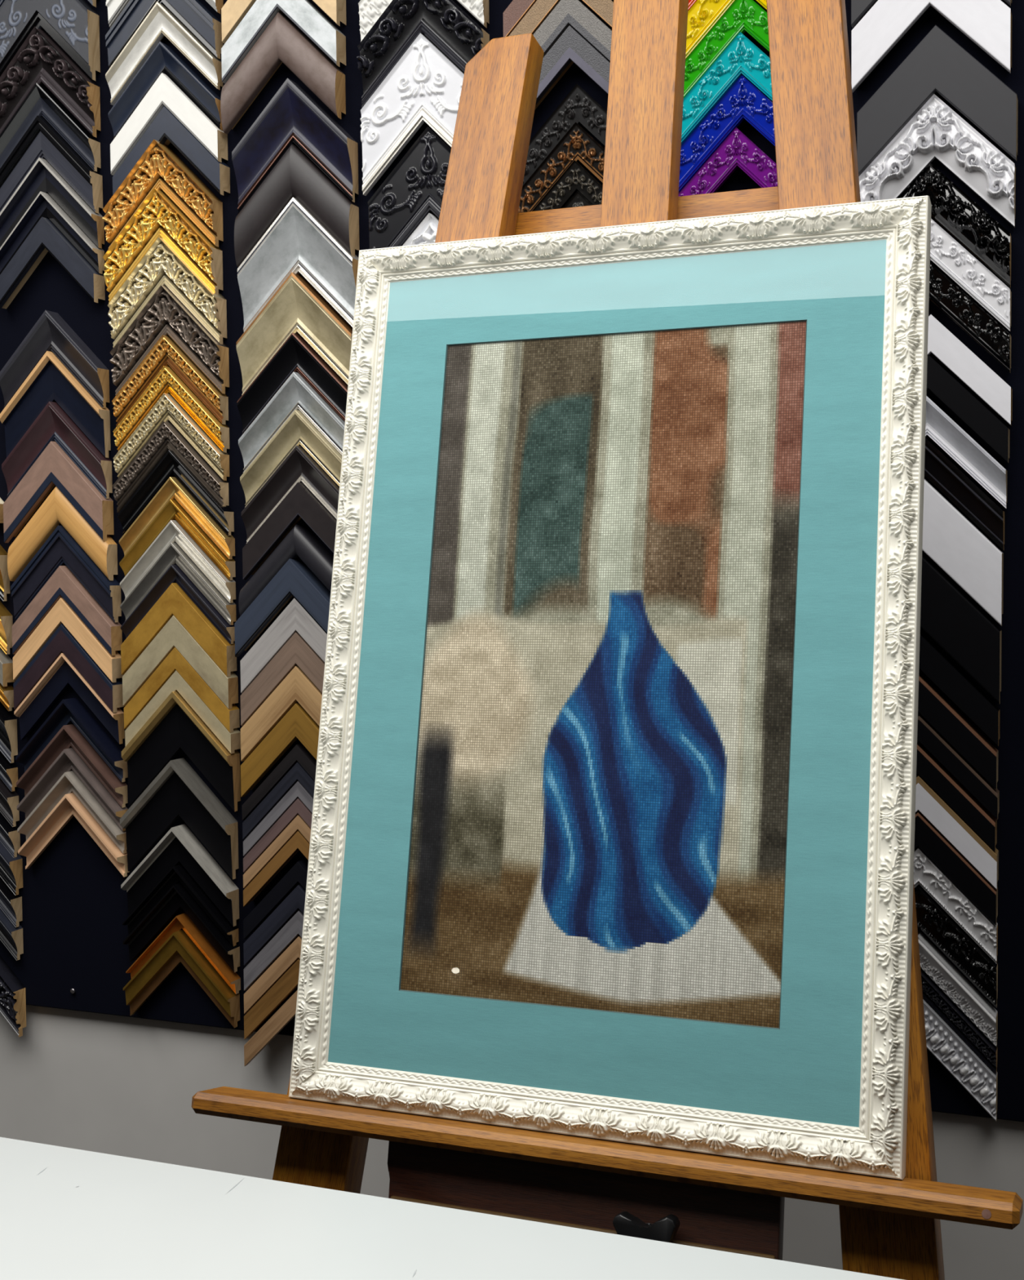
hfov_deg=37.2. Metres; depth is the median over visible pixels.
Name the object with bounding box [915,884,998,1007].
sample
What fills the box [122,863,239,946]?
sample
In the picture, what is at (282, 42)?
sample
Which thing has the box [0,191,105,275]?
sample
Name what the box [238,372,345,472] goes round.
sample
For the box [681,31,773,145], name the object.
sample
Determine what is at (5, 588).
sample
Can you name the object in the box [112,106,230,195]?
sample
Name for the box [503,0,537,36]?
sample
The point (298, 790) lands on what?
sample
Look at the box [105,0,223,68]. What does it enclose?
sample
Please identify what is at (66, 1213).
countertop
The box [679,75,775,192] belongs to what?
sample
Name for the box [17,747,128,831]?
sample
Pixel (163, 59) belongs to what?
sample
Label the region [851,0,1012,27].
sample
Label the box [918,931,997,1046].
sample
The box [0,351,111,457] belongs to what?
sample
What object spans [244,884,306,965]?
sample
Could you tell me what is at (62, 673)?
sample
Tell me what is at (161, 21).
sample
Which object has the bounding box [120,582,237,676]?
sample
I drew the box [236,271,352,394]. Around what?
sample
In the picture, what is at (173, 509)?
sample
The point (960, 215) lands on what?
sample
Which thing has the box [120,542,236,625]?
sample
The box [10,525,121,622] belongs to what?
sample
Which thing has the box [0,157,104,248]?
sample
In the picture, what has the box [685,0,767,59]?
sample
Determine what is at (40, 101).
sample
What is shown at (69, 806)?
sample
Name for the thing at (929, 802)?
sample
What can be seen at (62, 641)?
sample
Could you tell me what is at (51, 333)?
sample
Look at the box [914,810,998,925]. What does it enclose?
sample
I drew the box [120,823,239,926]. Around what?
sample
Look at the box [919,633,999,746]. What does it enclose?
sample
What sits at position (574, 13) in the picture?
sample
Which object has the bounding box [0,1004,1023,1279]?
wall
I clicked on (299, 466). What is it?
sample
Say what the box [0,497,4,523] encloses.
sample
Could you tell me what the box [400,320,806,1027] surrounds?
picture
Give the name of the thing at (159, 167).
sample
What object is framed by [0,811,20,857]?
sample
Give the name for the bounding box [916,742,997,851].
sample
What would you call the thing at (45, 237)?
sample
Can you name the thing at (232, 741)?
sample
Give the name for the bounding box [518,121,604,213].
sample
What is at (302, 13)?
sample
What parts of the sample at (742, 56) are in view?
rail, rail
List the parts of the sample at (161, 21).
rail, rail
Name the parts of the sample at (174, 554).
rail, rail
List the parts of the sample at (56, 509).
rail, rail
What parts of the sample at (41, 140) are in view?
rail, rail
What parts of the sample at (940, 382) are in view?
rail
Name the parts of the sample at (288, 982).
rail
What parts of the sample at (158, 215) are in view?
rail, rail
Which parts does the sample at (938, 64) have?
rail, rail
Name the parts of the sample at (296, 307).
rail, rail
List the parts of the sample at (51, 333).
rail, rail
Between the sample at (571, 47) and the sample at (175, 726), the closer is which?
the sample at (571, 47)
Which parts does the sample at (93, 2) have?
rail, rail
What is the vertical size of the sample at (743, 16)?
0.148 m
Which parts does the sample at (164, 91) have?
rail, rail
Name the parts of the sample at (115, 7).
rail, rail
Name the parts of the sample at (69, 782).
rail, rail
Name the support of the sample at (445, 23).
attached to the display board
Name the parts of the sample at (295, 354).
rail, rail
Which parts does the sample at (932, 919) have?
rail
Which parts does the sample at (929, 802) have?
rail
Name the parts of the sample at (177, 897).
rail, rail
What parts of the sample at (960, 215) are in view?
rail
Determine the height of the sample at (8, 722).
0.174 m
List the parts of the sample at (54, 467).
rail, rail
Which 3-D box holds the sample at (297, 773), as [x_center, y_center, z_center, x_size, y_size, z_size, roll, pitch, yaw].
[-0.329,0.253,2.386,0.200,0.127,0.029,0,3,21]
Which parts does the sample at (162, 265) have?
rail, rail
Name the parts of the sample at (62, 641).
rail, rail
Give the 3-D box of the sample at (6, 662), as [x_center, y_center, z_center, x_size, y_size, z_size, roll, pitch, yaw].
[-0.948,0.008,2.618,0.200,0.139,0.029,0,3,21]
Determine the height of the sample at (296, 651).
0.148 m
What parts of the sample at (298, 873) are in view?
rail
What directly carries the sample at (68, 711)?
attached to the display board
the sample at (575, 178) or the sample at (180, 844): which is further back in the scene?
the sample at (180, 844)
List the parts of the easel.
leg, panel rail, tray panel, clamp knob, leg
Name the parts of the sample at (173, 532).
rail, rail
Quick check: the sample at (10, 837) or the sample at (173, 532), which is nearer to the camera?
the sample at (173, 532)
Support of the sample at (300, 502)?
attached to the display board
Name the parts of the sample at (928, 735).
rail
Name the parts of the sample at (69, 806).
rail, rail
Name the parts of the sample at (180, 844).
rail, rail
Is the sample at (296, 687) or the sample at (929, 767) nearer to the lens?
the sample at (929, 767)
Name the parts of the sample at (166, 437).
rail, rail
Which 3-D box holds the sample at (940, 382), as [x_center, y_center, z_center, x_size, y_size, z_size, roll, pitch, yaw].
[0.551,-0.302,2.010,0.200,0.144,0.031,0,3,21]
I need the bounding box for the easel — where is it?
[191,0,1022,1279]
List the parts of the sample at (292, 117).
rail, rail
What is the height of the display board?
2.013 m
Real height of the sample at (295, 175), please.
0.178 m
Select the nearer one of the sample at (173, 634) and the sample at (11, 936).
the sample at (173, 634)
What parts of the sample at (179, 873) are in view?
rail, rail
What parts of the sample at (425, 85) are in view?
rail, rail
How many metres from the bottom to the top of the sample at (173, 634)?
0.149 m
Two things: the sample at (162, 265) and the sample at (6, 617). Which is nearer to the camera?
the sample at (162, 265)
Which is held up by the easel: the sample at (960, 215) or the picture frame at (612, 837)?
the picture frame at (612, 837)
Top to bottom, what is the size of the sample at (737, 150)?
0.150 m
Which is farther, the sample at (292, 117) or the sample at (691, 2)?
the sample at (292, 117)
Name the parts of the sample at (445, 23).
rail, rail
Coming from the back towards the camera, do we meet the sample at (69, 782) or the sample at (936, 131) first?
the sample at (69, 782)
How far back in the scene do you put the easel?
1.64 m
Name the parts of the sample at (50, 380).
rail, rail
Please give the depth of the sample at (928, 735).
2.00 m
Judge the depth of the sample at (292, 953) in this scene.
2.40 m
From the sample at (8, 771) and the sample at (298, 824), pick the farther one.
the sample at (8, 771)
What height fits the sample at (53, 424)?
0.162 m
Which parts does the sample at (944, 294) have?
rail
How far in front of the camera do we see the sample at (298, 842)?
2.39 m
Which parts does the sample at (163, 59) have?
rail, rail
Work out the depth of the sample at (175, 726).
2.45 m
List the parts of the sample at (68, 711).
rail, rail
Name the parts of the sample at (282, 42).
rail, rail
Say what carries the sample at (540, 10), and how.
attached to the display board
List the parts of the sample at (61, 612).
rail, rail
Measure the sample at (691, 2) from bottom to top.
0.155 m
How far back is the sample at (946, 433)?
1.99 m
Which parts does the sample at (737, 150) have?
rail, rail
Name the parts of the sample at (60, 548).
rail, rail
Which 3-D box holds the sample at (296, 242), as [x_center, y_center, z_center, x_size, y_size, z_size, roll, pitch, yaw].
[-0.327,-0.571,2.340,0.200,0.209,0.035,0,3,21]
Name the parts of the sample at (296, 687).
rail, rail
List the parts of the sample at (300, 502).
rail, rail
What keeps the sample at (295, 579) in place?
attached to the display board
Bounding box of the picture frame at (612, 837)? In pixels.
[288,195,931,1179]
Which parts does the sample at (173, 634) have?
rail, rail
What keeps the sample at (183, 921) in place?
attached to the display board
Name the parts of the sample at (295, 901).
rail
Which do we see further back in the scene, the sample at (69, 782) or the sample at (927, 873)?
the sample at (69, 782)
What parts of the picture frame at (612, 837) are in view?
carved rail, carved rail, carved rail, carved rail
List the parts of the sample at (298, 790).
rail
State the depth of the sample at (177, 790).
2.46 m
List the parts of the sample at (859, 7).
rail, rail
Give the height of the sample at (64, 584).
0.148 m
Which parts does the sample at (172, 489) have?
rail, rail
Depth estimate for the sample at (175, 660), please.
2.44 m
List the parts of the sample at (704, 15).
rail, rail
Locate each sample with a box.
[0,0,96,7]
[0,0,100,80]
[0,26,101,137]
[0,83,101,171]
[0,115,103,213]
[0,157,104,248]
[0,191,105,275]
[0,217,105,310]
[0,310,110,408]
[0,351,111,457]
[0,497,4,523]
[0,544,10,600]
[0,600,13,654]
[0,647,14,686]
[0,682,13,711]
[0,701,17,763]
[0,750,17,791]
[0,777,19,826]
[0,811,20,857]
[0,840,23,895]
[0,876,22,927]
[0,907,23,960]
[0,955,26,1036]
[1,401,112,498]
[3,441,114,542]
[7,486,118,581]
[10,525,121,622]
[12,565,122,655]
[13,597,123,682]
[13,623,124,712]
[14,653,124,744]
[15,697,128,782]
[16,724,128,808]
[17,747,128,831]
[17,770,127,853]
[17,792,129,876]
[102,139,223,248]
[102,187,223,303]
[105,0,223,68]
[105,1,223,105]
[106,0,223,27]
[107,236,226,347]
[108,41,222,139]
[109,284,229,395]
[110,72,228,175]
[111,334,228,426]
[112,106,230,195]
[112,421,229,512]
[113,365,230,453]
[113,393,229,480]
[117,449,234,535]
[119,476,235,559]
[119,499,235,580]
[120,520,235,603]
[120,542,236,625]
[120,564,235,644]
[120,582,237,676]
[120,757,239,879]
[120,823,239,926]
[121,690,240,811]
[122,615,238,709]
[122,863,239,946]
[123,882,239,972]
[123,928,239,1027]
[124,647,239,733]
[124,670,240,753]
[126,912,240,994]
[221,0,346,44]
[221,0,346,83]
[221,12,346,133]
[231,77,358,213]
[234,144,359,266]
[234,558,330,657]
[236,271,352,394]
[237,197,359,332]
[237,332,348,433]
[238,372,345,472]
[239,524,333,615]
[240,409,342,507]
[240,597,327,693]
[240,631,324,725]
[240,666,322,761]
[240,702,319,797]
[241,445,339,543]
[242,482,337,579]
[242,743,316,820]
[242,761,315,839]
[243,781,313,856]
[243,798,312,872]
[243,814,311,888]
[243,831,310,906]
[243,857,308,939]
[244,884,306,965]
[244,910,304,991]
[244,936,302,1013]
[244,959,300,1039]
[244,990,297,1066]
[357,0,489,107]
[358,0,489,40]
[360,33,464,195]
[367,126,451,248]
[403,213,439,245]
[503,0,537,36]
[508,0,613,36]
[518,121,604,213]
[522,84,607,186]
[532,160,603,211]
[533,0,612,61]
[534,25,610,110]
[563,191,593,208]
[678,127,777,196]
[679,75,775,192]
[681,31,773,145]
[684,0,769,97]
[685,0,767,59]
[688,0,697,10]
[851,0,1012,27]
[851,0,1012,92]
[857,24,1017,176]
[858,93,1015,227]
[897,162,1011,287]
[913,846,998,963]
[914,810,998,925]
[915,775,999,889]
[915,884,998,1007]
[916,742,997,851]
[917,714,999,819]
[918,674,998,789]
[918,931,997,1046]
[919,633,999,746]
[920,555,1001,704]
[920,968,997,1074]
[922,478,1004,626]
[923,997,997,1121]
[924,437,1004,550]
[925,395,1007,508]
[926,355,1009,462]
[927,314,1012,425]
[928,262,1011,373]
[930,218,1011,331]
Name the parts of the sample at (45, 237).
rail, rail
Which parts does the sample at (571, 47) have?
rail, rail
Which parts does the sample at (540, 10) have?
rail, rail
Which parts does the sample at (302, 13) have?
rail, rail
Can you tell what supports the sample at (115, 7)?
attached to the display board
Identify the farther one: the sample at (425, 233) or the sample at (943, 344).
the sample at (425, 233)
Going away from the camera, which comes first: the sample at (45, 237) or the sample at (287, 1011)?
the sample at (287, 1011)
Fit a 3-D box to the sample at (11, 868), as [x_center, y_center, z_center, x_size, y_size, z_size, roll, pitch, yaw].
[-0.939,0.354,2.629,0.200,0.160,0.033,0,3,21]
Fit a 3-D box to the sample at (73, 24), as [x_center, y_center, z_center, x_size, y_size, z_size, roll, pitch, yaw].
[-0.770,-1.010,2.494,0.200,0.208,0.031,0,3,21]
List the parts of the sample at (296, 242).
rail, rail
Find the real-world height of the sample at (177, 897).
0.138 m
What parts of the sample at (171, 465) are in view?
rail, rail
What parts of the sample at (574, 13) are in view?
rail, rail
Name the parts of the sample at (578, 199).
rail, rail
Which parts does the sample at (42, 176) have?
rail, rail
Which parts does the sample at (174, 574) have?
rail, rail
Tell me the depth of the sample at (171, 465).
2.44 m
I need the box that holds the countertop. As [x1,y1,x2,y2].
[0,1137,903,1279]
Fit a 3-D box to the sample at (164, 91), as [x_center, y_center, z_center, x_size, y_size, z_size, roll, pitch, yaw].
[-0.547,-0.822,2.417,0.200,0.148,0.029,0,3,21]
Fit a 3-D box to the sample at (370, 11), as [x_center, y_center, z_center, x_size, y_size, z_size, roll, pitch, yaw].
[-0.132,-0.971,2.247,0.200,0.158,0.027,0,3,21]
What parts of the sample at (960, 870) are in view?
rail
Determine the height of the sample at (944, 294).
0.149 m
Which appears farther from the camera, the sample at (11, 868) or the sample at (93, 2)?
the sample at (11, 868)
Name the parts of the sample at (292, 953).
rail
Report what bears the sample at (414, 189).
attached to the display board
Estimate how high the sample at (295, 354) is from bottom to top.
0.157 m
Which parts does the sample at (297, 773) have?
rail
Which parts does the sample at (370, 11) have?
rail, rail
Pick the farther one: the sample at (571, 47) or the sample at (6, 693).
the sample at (6, 693)
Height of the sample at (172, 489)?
0.133 m
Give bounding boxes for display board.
[0,0,1023,1122]
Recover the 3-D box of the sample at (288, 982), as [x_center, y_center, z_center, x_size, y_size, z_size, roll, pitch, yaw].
[-0.330,0.569,2.402,0.200,0.138,0.029,0,3,21]
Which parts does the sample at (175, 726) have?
rail, rail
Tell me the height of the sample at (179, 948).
0.151 m
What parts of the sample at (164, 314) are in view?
rail, rail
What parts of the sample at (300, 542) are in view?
rail, rail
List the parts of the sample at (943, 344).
rail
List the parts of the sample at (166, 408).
rail, rail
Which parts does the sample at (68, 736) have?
rail, rail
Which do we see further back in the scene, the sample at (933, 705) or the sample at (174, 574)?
the sample at (174, 574)
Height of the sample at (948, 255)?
0.153 m
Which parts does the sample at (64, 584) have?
rail, rail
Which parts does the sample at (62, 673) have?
rail, rail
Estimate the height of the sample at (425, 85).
0.224 m
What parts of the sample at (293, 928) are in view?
rail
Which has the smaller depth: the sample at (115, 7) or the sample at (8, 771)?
the sample at (115, 7)
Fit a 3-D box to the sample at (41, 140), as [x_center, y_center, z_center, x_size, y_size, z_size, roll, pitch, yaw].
[-0.768,-0.776,2.505,0.200,0.164,0.033,0,3,21]
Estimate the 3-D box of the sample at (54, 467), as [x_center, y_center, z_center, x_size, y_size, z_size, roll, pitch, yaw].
[-0.755,-0.246,2.529,0.200,0.166,0.029,0,3,21]
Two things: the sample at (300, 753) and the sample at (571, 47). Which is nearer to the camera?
the sample at (571, 47)
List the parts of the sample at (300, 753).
rail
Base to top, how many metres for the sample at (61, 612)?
0.139 m
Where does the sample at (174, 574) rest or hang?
attached to the display board
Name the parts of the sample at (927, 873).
rail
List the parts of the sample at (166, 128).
rail, rail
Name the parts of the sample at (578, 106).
rail, rail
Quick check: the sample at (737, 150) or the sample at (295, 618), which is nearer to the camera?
the sample at (737, 150)
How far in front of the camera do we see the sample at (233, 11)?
2.34 m
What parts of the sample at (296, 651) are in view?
rail, rail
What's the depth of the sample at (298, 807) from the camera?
2.39 m
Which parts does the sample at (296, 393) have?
rail, rail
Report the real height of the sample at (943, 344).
0.149 m
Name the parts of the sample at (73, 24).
rail, rail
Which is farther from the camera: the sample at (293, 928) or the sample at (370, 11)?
the sample at (293, 928)
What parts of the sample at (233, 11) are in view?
rail, rail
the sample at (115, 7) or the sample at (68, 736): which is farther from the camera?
the sample at (68, 736)
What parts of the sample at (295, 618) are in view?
rail, rail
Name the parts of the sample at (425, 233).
rail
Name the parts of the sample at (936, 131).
rail, rail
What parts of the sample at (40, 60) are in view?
rail, rail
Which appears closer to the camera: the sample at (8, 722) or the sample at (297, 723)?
the sample at (297, 723)
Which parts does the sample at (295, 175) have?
rail, rail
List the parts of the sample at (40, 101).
rail, rail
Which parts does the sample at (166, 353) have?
rail, rail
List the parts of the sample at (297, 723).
rail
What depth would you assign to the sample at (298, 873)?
2.40 m
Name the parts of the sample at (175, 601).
rail, rail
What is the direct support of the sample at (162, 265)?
attached to the display board
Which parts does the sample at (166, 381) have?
rail, rail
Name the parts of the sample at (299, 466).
rail, rail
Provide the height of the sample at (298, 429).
0.151 m
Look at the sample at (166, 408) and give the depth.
2.43 m
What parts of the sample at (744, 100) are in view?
rail, rail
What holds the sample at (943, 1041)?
attached to the display board
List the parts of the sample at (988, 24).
rail, rail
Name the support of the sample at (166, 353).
attached to the display board
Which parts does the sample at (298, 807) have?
rail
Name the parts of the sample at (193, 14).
rail, rail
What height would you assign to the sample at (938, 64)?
0.183 m
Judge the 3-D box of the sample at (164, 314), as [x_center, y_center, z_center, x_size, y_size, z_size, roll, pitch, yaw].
[-0.549,-0.476,2.431,0.200,0.174,0.037,0,3,21]
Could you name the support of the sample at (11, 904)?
attached to the display board
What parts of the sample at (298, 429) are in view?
rail, rail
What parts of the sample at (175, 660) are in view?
rail, rail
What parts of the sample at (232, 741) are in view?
rail, rail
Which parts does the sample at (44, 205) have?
rail, rail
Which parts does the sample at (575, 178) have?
rail, rail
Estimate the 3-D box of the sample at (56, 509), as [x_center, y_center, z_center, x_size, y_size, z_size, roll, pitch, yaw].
[-0.749,-0.178,2.530,0.200,0.159,0.029,0,3,21]
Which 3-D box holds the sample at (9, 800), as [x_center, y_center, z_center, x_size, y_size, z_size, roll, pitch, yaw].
[-0.943,0.242,2.628,0.200,0.152,0.029,0,3,21]
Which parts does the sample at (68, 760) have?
rail, rail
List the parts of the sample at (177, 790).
rail, rail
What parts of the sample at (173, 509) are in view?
rail, rail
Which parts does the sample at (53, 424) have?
rail, rail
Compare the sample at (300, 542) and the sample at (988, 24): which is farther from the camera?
the sample at (300, 542)
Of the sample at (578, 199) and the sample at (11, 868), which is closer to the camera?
the sample at (578, 199)
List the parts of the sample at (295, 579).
rail, rail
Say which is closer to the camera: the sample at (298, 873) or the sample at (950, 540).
the sample at (950, 540)
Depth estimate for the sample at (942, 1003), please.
2.03 m
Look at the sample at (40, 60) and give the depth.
2.48 m
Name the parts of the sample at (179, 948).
rail, rail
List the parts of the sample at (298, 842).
rail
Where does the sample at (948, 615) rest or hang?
attached to the display board
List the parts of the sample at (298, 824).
rail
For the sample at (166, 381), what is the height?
0.140 m
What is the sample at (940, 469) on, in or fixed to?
attached to the display board
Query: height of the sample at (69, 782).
0.134 m
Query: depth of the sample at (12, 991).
2.61 m
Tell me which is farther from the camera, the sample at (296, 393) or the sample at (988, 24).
the sample at (296, 393)
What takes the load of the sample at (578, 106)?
attached to the display board
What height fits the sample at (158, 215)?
0.174 m
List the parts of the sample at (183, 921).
rail, rail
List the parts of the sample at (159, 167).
rail, rail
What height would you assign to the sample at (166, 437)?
0.143 m

